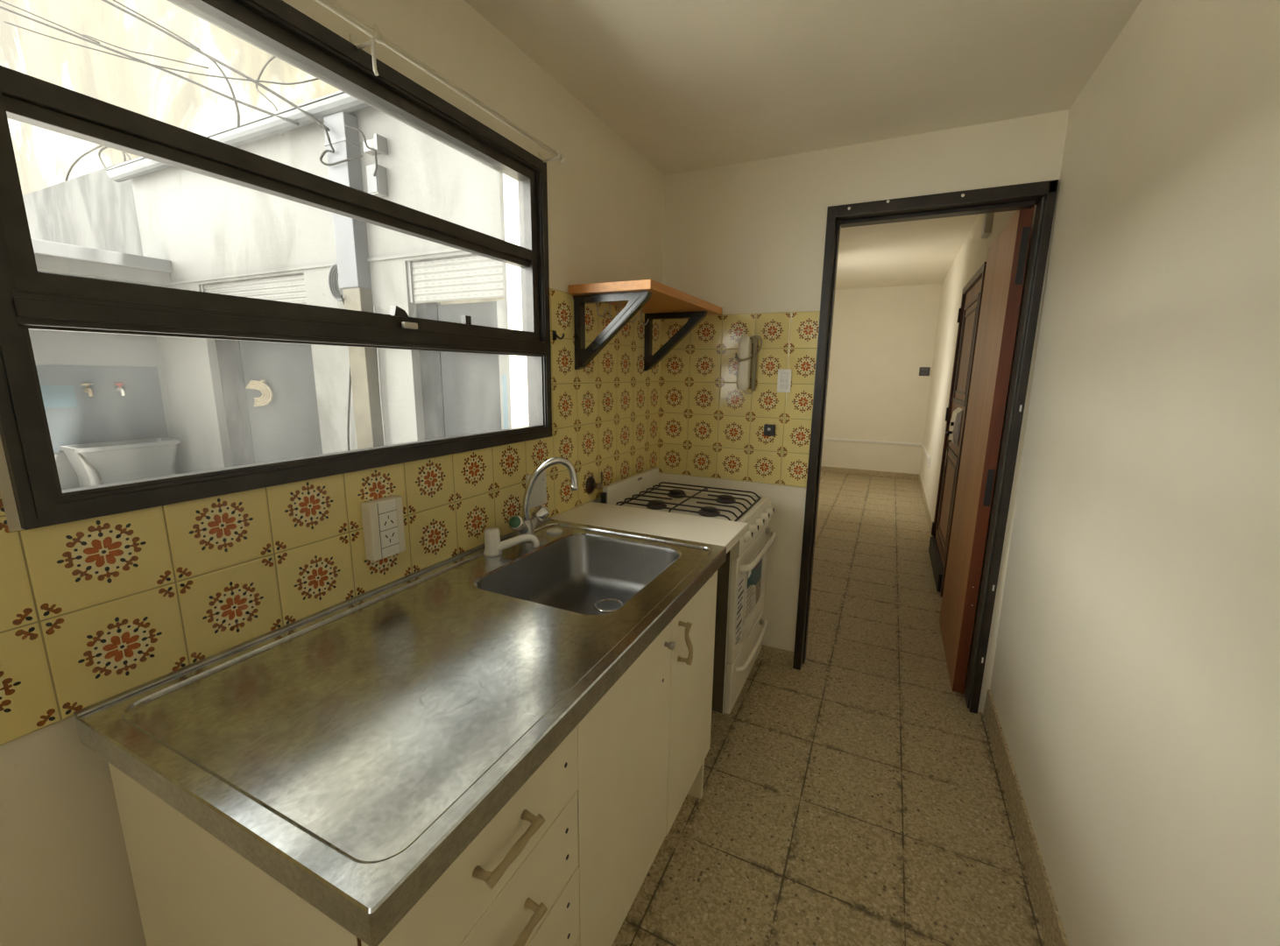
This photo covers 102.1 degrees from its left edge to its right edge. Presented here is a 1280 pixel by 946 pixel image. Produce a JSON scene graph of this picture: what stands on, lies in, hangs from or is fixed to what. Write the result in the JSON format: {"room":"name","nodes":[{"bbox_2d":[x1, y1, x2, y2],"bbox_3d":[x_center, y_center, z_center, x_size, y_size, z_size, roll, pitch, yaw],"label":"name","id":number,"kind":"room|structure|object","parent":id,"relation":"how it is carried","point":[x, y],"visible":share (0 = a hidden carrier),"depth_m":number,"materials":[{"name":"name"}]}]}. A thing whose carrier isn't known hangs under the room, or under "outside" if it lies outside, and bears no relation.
{"room":"kitchen","nodes":[
{"label":"kitchen","id":0,"kind":"room"},
{"bbox_2d":[28,238,178,489],"bbox_3d":[-7.626,-0.430,2.233,0.900,2.530,9.030,6,12,25],"label":"laundry alcove","id":1,"kind":"object","parent":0,"point":[64,360],"visible":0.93,"depth_m":5.69,"materials":[{"name":"grey paint"}]},
{"bbox_2d":[80,382,94,396],"bbox_3d":[-6.045,-0.910,5.677,0.133,0.151,0.089,6,12,25],"label":"tap","id":2,"kind":"object","parent":1,"relation":"attached to","point":[87,389],"visible":1,"depth_m":5.66,"materials":[{"name":"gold metal"}]},
{"bbox_2d":[113,382,127,396],"bbox_3d":[-5.928,-0.955,5.916,0.133,0.151,0.089,6,12,25],"label":"tap","id":3,"kind":"object","parent":1,"relation":"attached to","point":[119,388],"visible":1,"depth_m":5.90,"materials":[{"name":"silver metal"}]},
{"bbox_2d":[0,0,664,945],"bbox_3d":[-0.755,0.048,0.982,0.154,2.236,3.800,6,12,25],"label":"wall","id":4,"kind":"structure","parent":0,"point":[66,877],"depth_m":1.17,"materials":[{"name":"beige paint"}]},
{"bbox_2d":[0,0,551,530],"bbox_3d":[-0.566,-0.433,1.130,0.080,0.828,1.178,6,12,25],"label":"window","id":5,"kind":"structure","parent":4,"relation":"in","point":[30,299],"depth_m":0.88,"materials":[{"name":"brown paint"}]},
{"bbox_2d":[0,288,662,745],"bbox_3d":[-0.699,-0.064,0.889,0.006,0.750,3.681,6,12,25],"label":"wall tiles","id":6,"kind":"structure","parent":4,"relation":"attached to","point":[93,611],"depth_m":0.94,"materials":[{"name":"yellow tile"}]},
{"bbox_2d":[360,495,405,561],"bbox_3d":[-0.571,0.122,1.157,0.032,0.130,0.083,6,12,25],"label":"power outlet","id":7,"kind":"object","parent":6,"relation":"attached to","point":[383,520],"visible":1,"depth_m":1.14,"materials":[{"name":"beige plastic"}]},
{"bbox_2d":[526,470,546,509],"bbox_3d":[-0.334,0.054,1.677,0.007,0.110,0.098,6,12,25],"label":"blank plate","id":8,"kind":"object","parent":6,"relation":"attached to","point":[538,496],"visible":0.57,"depth_m":1.69,"materials":[{"name":"grey plastic"}]},
{"bbox_2d":[552,330,564,339],"bbox_3d":[-0.262,-0.447,1.680,0.040,0.030,0.016,6,12,25],"label":"wall hook","id":9,"kind":"object","parent":6,"relation":"attached to","point":[555,335],"visible":1,"depth_m":1.68,"materials":[{"name":"black plastic"}]},
{"bbox_2d":[585,471,602,494],"bbox_3d":[-0.170,0.041,1.976,0.047,0.084,0.069,6,12,25],"label":"gas valve","id":10,"kind":"object","parent":6,"relation":"attached to","point":[590,484],"visible":1,"depth_m":1.97,"materials":[{"name":"gold metal"}]},
{"bbox_2d":[314,0,565,162],"bbox_3d":[-0.609,-0.778,0.838,0.077,0.089,1.647,6,12,25],"label":"curtain rod","id":11,"kind":"object","parent":4,"relation":"attached to","point":[375,36],"visible":0.94,"depth_m":1.05,"materials":[{"name":"beige plastic"}]},
{"bbox_2d":[568,279,721,371],"bbox_3d":[0.059,-0.542,2.031,0.304,0.278,0.760,6,12,25],"label":"wall shelf","id":12,"kind":"object","parent":4,"relation":"attached to","point":[658,300],"visible":1,"depth_m":1.79,"materials":[{"name":"orange wood"}]},
{"bbox_2d":[166,0,511,428],"bbox_3d":[-0.651,-0.281,1.332,0.015,2.750,4.620,6,12,25],"label":"wall","id":13,"kind":"structure","parent":0,"point":[501,187],"depth_m":1.65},
{"bbox_2d":[464,0,1141,175],"bbox_3d":[-0.028,-1.096,0.358,1.780,0.264,3.705,6,12,25],"label":"ceiling","id":14,"kind":"structure","parent":0,"point":[689,85],"depth_m":1.48,"materials":[{"name":"paint"}]},
{"bbox_2d":[611,472,1045,945],"bbox_3d":[1.136,0.829,3.263,1.780,0.120,9.220,6,12,25],"label":"floor","id":15,"kind":"structure","parent":0,"point":[852,796],"depth_m":1.70,"materials":[{"name":"tile"}]},
{"bbox_2d":[108,570,717,945],"bbox_3d":[-0.251,0.731,1.189,0.576,0.828,1.137,6,12,25],"label":"base cabinet","id":16,"kind":"object","parent":15,"relation":"on","point":[565,861],"visible":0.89,"depth_m":0.79,"materials":[{"name":"white laminate"}]},
{"bbox_2d":[73,517,726,945],"bbox_3d":[-0.280,0.359,1.132,0.622,0.173,1.151,6,12,25],"label":"countertop","id":17,"kind":"structure","parent":16,"relation":"on","point":[351,753],"depth_m":0.77,"materials":[{"name":"silver metal"}]},
{"bbox_2d":[483,527,539,557],"bbox_3d":[-0.355,0.188,1.424,0.152,0.072,0.052,0,11,-3],"label":"tap","id":18,"kind":"object","parent":17,"relation":"on","point":[493,547],"visible":1,"depth_m":1.41,"materials":[{"name":"white plastic"}]},
{"bbox_2d":[508,457,578,542],"bbox_3d":[-0.301,0.075,1.546,0.217,0.248,0.107,-7,13,-34],"label":"kitchen faucet","id":19,"kind":"object","parent":17,"relation":"on","point":[524,525],"visible":0.97,"depth_m":1.53,"materials":[{"name":"silver metal"}]},
{"bbox_2d":[546,528,562,534],"bbox_3d":[-0.269,0.182,1.629,0.051,0.008,0.051,6,12,25],"label":"cover","id":20,"kind":"object","parent":17,"relation":"on","point":[551,531],"visible":1,"depth_m":1.62,"materials":[{"name":"white plastic"}]},
{"bbox_2d":[476,534,679,615],"bbox_3d":[-0.141,0.323,1.364,0.374,0.159,0.466,6,12,25],"label":"basin","id":21,"kind":"object","parent":17,"relation":"in","point":[574,574],"depth_m":1.53,"materials":[{"name":"silver metal"}]},
{"bbox_2d":[551,502,748,799],"bbox_3d":[0.022,0.588,1.831,0.615,0.871,0.266,6,12,25],"label":"board","id":22,"kind":"object","parent":15,"relation":"on","point":[724,533],"visible":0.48,"depth_m":1.71,"materials":[{"name":"white laminate"}]},
{"bbox_2d":[601,466,776,714],"bbox_3d":[0.217,0.496,2.176,0.600,0.925,0.528,6,12,25],"label":"gas stove","id":23,"kind":"object","parent":15,"relation":"on","point":[739,632],"visible":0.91,"depth_m":2.00,"materials":[{"name":"white metal"}]},
{"bbox_2d":[615,485,769,523],"bbox_3d":[0.198,0.131,2.117,0.548,0.020,0.526,6,12,25],"label":"cooktop","id":24,"kind":"object","parent":23,"relation":"in","point":[753,510],"depth_m":2.12,"materials":[{"name":"white metal"}]},
{"bbox_2d":[746,559,762,589],"bbox_3d":[0.459,0.397,2.068,0.001,0.137,0.252,6,12,25],"label":"picture","id":25,"kind":"object","parent":23,"relation":"attached to","point":[753,576],"depth_m":2.07},
{"bbox_2d":[756,578,761,603],"bbox_3d":[0.492,0.497,2.159,0.001,0.089,0.096,6,12,25],"label":"picture","id":26,"kind":"object","parent":23,"relation":"attached to","point":[759,582],"depth_m":2.17},
{"bbox_2d":[754,547,763,569],"bbox_3d":[0.485,0.356,2.113,0.001,0.074,0.136,6,12,25],"label":"picture","id":27,"kind":"object","parent":23,"relation":"attached to","point":[759,566],"depth_m":2.12},
{"bbox_2d":[658,109,1068,713],"bbox_3d":[0.796,-0.308,2.248,1.506,2.490,0.095,6,12,25],"label":"wall","id":28,"kind":"structure","parent":0,"point":[746,237],"depth_m":2.16,"materials":[{"name":"beige paint"}]},
{"bbox_2d":[658,311,820,487],"bbox_3d":[0.421,-0.337,2.370,0.722,0.750,0.004,6,12,25],"label":"wall tiles","id":29,"kind":"structure","parent":28,"relation":"attached to","point":[710,427],"depth_m":2.36,"materials":[{"name":"yellow tile"}]},
{"bbox_2d":[735,334,762,394],"bbox_3d":[0.472,-0.475,2.275,0.114,0.254,0.074,6,12,25],"label":"phone","id":30,"kind":"object","parent":29,"relation":"attached to","point":[745,342],"visible":1,"depth_m":2.27,"materials":[{"name":"beige plastic"}]},
{"bbox_2d":[763,424,775,436],"bbox_3d":[0.576,-0.191,2.307,0.046,0.050,0.022,6,12,25],"label":"socket","id":31,"kind":"object","parent":29,"relation":"attached to","point":[769,429],"visible":1,"depth_m":2.30,"materials":[{"name":"plastic"}]},
{"bbox_2d":[777,369,792,392],"bbox_3d":[0.626,-0.400,2.249,0.058,0.099,0.012,6,12,25],"label":"light switch","id":32,"kind":"object","parent":29,"relation":"attached to","point":[784,376],"visible":1,"depth_m":2.24,"materials":[{"name":"white plastic"}]},
{"bbox_2d":[756,644,793,667],"bbox_3d":[0.542,0.864,2.534,0.412,0.075,0.009,6,12,25],"label":"baseboard","id":33,"kind":"structure","parent":28,"relation":"attached to","point":[768,654],"depth_m":2.48,"materials":[{"name":"tile"}]},
{"bbox_2d":[820,283,941,473],"bbox_3d":[3.105,-1.207,7.037,1.760,2.490,0.150,6,12,25],"label":"wall","id":34,"kind":"structure","parent":0,"point":[881,337],"depth_m":6.90,"materials":[{"name":"paint"}]},
{"bbox_2d":[820,466,919,480],"bbox_3d":[3.058,-0.011,7.195,1.456,0.080,0.010,6,12,25],"label":"baseboard","id":35,"kind":"structure","parent":34,"relation":"attached to","point":[833,470],"depth_m":7.13,"materials":[{"name":"tile"}]},
{"bbox_2d":[823,437,922,445],"bbox_3d":[3.063,-0.439,7.107,1.447,0.030,0.018,6,12,25],"label":"channel","id":36,"kind":"object","parent":34,"relation":"attached to","point":[830,439],"visible":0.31,"depth_m":7.04,"materials":[{"name":"white plastic"}]},
{"bbox_2d":[919,367,930,375],"bbox_3d":[3.658,-1.305,6.656,0.120,0.110,0.015,6,12,25],"label":"switch plate","id":37,"kind":"object","parent":34,"relation":"attached to","point":[923,371],"visible":1,"depth_m":6.65,"materials":[{"name":"grey plastic"}]},
{"bbox_2d":[835,214,978,289],"bbox_3d":[1.991,-2.093,4.442,1.780,0.210,5.420,6,12,25],"label":"ceiling","id":38,"kind":"structure","parent":0,"point":[919,251],"depth_m":4.80,"materials":[{"name":"paint"}]},
{"bbox_2d":[919,0,1279,945],"bbox_3d":[1.877,-0.377,2.675,0.170,2.490,9.220,6,12,25],"label":"wall","id":39,"kind":"structure","parent":0,"point":[1135,688],"depth_m":0.97,"materials":[{"name":"beige paint"}]},
{"bbox_2d":[918,474,932,536],"bbox_3d":[3.080,0.299,5.600,0.009,0.080,2.900,6,12,25],"label":"baseboard","id":40,"kind":"structure","parent":39,"relation":"attached to","point":[929,517],"depth_m":5.39,"materials":[{"name":"tile"}]},
{"bbox_2d":[921,444,929,461],"bbox_3d":[3.394,-0.251,6.156,0.016,0.030,1.420,6,12,25],"label":"channel","id":41,"kind":"object","parent":39,"relation":"attached to","point":[922,445],"visible":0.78,"depth_m":6.01,"materials":[{"name":"white plastic"}]},
{"bbox_2d":[792,179,1059,714],"bbox_3d":[1.246,-0.103,2.459,0.740,2.018,0.830,6,12,25],"label":"door","id":42,"kind":"structure","parent":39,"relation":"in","point":[1007,255],"depth_m":2.09,"materials":[{"name":"paint"}]},
{"bbox_2d":[928,454,931,467],"bbox_3d":[3.058,-0.123,5.464,0.012,0.120,0.110,6,12,25],"label":"wall outlet","id":43,"kind":"object","parent":39,"relation":"attached to","point":[929,460],"visible":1,"depth_m":5.42,"materials":[{"name":"white plastic"}]},
{"bbox_2d":[928,261,986,597],"bbox_3d":[2.117,-0.284,3.523,0.099,1.990,1.020,6,12,25],"label":"door","id":44,"kind":"structure","parent":39,"relation":"in","point":[968,316],"depth_m":3.47,"materials":[{"name":"brown wood"}]},
{"bbox_2d":[980,212,993,238],"bbox_3d":[2.069,-1.507,3.080,0.038,0.180,0.140,6,12,25],"label":"junction box","id":45,"kind":"object","parent":39,"relation":"attached to","point":[987,218],"visible":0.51,"depth_m":3.03,"materials":[{"name":"grey plastic"}]},
{"bbox_2d":[982,689,1068,945],"bbox_3d":[0.620,1.245,0.481,0.012,0.110,3.704,6,12,25],"label":"baseboard","id":46,"kind":"structure","parent":39,"relation":"attached to","point":[1051,926],"depth_m":1.48,"materials":[{"name":"tile"}]},
{"bbox_3d":[-7.892,0.440,4.767,15.840,0.150,15.000,6,12,25],"label":"floor","id":47,"kind":"structure","parent":0,"visible":0},
{"bbox_2d":[59,438,180,487],"bbox_3d":[-5.847,-0.091,5.903,0.437,0.510,0.900,6,12,25],"label":"sink","id":48,"kind":"object","parent":47,"relation":"on","point":[122,461],"visible":0.89,"depth_m":5.76,"materials":[{"name":"white ceramic"}]},
{"bbox_2d":[0,0,503,304],"bbox_3d":[-14.302,-9.078,13.649,31.000,15.000,0.440,6,12,25],"label":"building","id":49,"kind":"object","parent":47,"relation":"on","point":[44,158],"visible":0.02,"depth_m":12.24,"materials":[{"name":"beige paint"}]},
{"bbox_2d":[22,90,508,473],"bbox_3d":[-6.331,-1.802,6.422,14.838,3.660,0.350,6,12,25],"label":"exterior wall","id":50,"kind":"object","parent":47,"relation":"on","point":[216,236],"depth_m":4.98,"materials":[{"name":"paint"}]},
{"bbox_2d":[64,145,132,181],"bbox_3d":[-6.669,-3.767,6.337,1.906,0.384,0.019,6,12,25],"label":"cable","id":51,"kind":"object","parent":50,"relation":"on","point":[98,146],"visible":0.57,"depth_m":6.44,"materials":[{"name":"grey plastic"}]},
{"bbox_2d":[98,146,126,168],"bbox_3d":[-6.321,-3.768,6.200,0.620,0.300,0.019,6,12,25],"label":"cable","id":52,"kind":"object","parent":50,"relation":"attached to","point":[101,150],"visible":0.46,"depth_m":6.28,"materials":[{"name":"white plastic"}]},
{"bbox_2d":[0,6,298,125],"bbox_3d":[-5.655,-4.465,5.406,6.242,2.573,0.019,6,12,25],"label":"cable","id":53,"kind":"object","parent":50,"relation":"attached to","point":[1,7],"visible":1,"depth_m":5.00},
{"bbox_2d":[3,21,318,84],"bbox_3d":[-4.736,-4.224,5.002,6.338,1.769,0.012,6,12,25],"label":"cable","id":54,"kind":"object","parent":50,"relation":"attached to","point":[231,78],"visible":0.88,"depth_m":4.88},
{"bbox_2d":[101,0,330,131],"bbox_3d":[-4.101,-3.868,4.759,3.547,1.905,0.021,6,12,25],"label":"cable","id":55,"kind":"object","parent":50,"relation":"attached to","point":[105,1],"visible":1,"depth_m":4.61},
{"bbox_2d":[200,49,240,127],"bbox_3d":[-3.802,-3.476,4.707,0.471,0.738,0.039,6,12,25],"label":"cable","id":56,"kind":"object","parent":55,"relation":"hanging from","point":[215,62],"visible":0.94,"depth_m":4.64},
{"bbox_2d":[204,274,306,304],"bbox_3d":[-3.978,-1.823,5.341,1.790,0.330,0.022,6,12,25],"label":"roller shutter","id":57,"kind":"object","parent":50,"relation":"hanging from","point":[288,287],"depth_m":5.21,"materials":[{"name":"white plastic"}]},
{"bbox_2d":[245,380,273,407],"bbox_3d":[-4.077,-0.850,5.553,0.413,0.293,0.046,6,12,25],"label":"garden hose","id":58,"kind":"object","parent":50,"relation":"hanging from","point":[267,395],"visible":1,"depth_m":5.52,"materials":[{"name":"plastic"}]},
{"bbox_2d":[255,56,277,111],"bbox_3d":[-3.444,-3.550,4.836,0.437,0.607,0.014,6,12,25],"label":"cable","id":59,"kind":"object","parent":50,"relation":"on","point":[272,57],"visible":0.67,"depth_m":4.84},
{"bbox_2d":[339,295,351,451],"bbox_3d":[-2.668,-0.718,4.785,0.091,1.745,0.276,-9,15,-41],"label":"cable","id":60,"kind":"object","parent":50,"relation":"attached to","point":[342,297],"visible":0.45,"depth_m":4.85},
{"bbox_2d":[323,111,384,449],"bbox_3d":[-2.492,-1.266,4.588,0.270,3.400,0.134,6,12,25],"label":"downpipe","id":61,"kind":"object","parent":50,"relation":"attached to","point":[350,234],"visible":0.77,"depth_m":4.44,"materials":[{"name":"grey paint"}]},
{"bbox_2d":[318,125,362,166],"bbox_3d":[-2.459,-2.677,4.212,0.420,0.303,0.060,3,11,14],"label":"cable","id":62,"kind":"object","parent":61,"relation":"attached to","point":[321,126],"visible":1,"depth_m":4.22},
{"bbox_2d":[362,133,388,155],"bbox_3d":[-2.144,-2.639,4.180,0.185,0.120,0.099,6,12,25],"label":"box","id":63,"kind":"object","parent":50,"relation":"attached to","point":[379,143],"visible":0.98,"depth_m":4.15,"materials":[{"name":"white plastic"}]},
{"bbox_2d":[366,163,388,198],"bbox_3d":[-2.149,-2.384,4.231,0.120,0.220,0.097,6,12,25],"label":"cable box","id":64,"kind":"object","parent":50,"relation":"attached to","point":[377,184],"visible":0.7,"depth_m":4.20,"materials":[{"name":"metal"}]},
{"bbox_2d":[344,124,377,176],"bbox_3d":[-2.215,-2.585,4.140,0.309,0.400,0.044,5,12,21],"label":"cable","id":65,"kind":"object","parent":64,"relation":"attached to","point":[345,125],"visible":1,"depth_m":4.11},
{"bbox_2d":[373,305,386,445],"bbox_3d":[-2.317,-0.663,4.642,0.025,1.600,0.012,6,12,25],"label":"cable","id":66,"kind":"object","parent":50,"relation":"attached to","point":[374,309],"visible":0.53,"depth_m":4.63,"materials":[{"name":"white plastic"}]},
{"bbox_2d":[411,254,503,303],"bbox_3d":[-1.449,-1.561,4.155,1.040,0.330,0.022,6,12,25],"label":"roller shutter","id":67,"kind":"object","parent":50,"relation":"hanging from","point":[461,277],"depth_m":4.15,"materials":[{"name":"white plastic"}]},
{"label":"outside","id":68,"kind":"structure","parent":0,"visible":0},
{"bbox_2d":[0,0,99,43],"bbox_3d":[-7.036,-5.255,5.882,3.156,1.336,0.040,6,12,24],"label":"cable","id":69,"kind":"object","parent":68,"point":[0,0],"visible":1,"depth_m":5.63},
{"bbox_2d":[83,34,208,69],"bbox_3d":[-4.877,-4.135,5.059,2.154,0.766,0.017,6,12,25],"label":"cable","id":70,"kind":"object","parent":69,"relation":"attached to","point":[83,34],"visible":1,"depth_m":5.02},
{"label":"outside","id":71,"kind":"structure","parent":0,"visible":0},
{"bbox_2d":[112,0,200,49],"bbox_3d":[-4.763,-4.370,4.968,1.724,0.929,0.019,6,12,25],"label":"cable","id":72,"kind":"object","parent":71,"point":[118,3],"visible":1,"depth_m":4.88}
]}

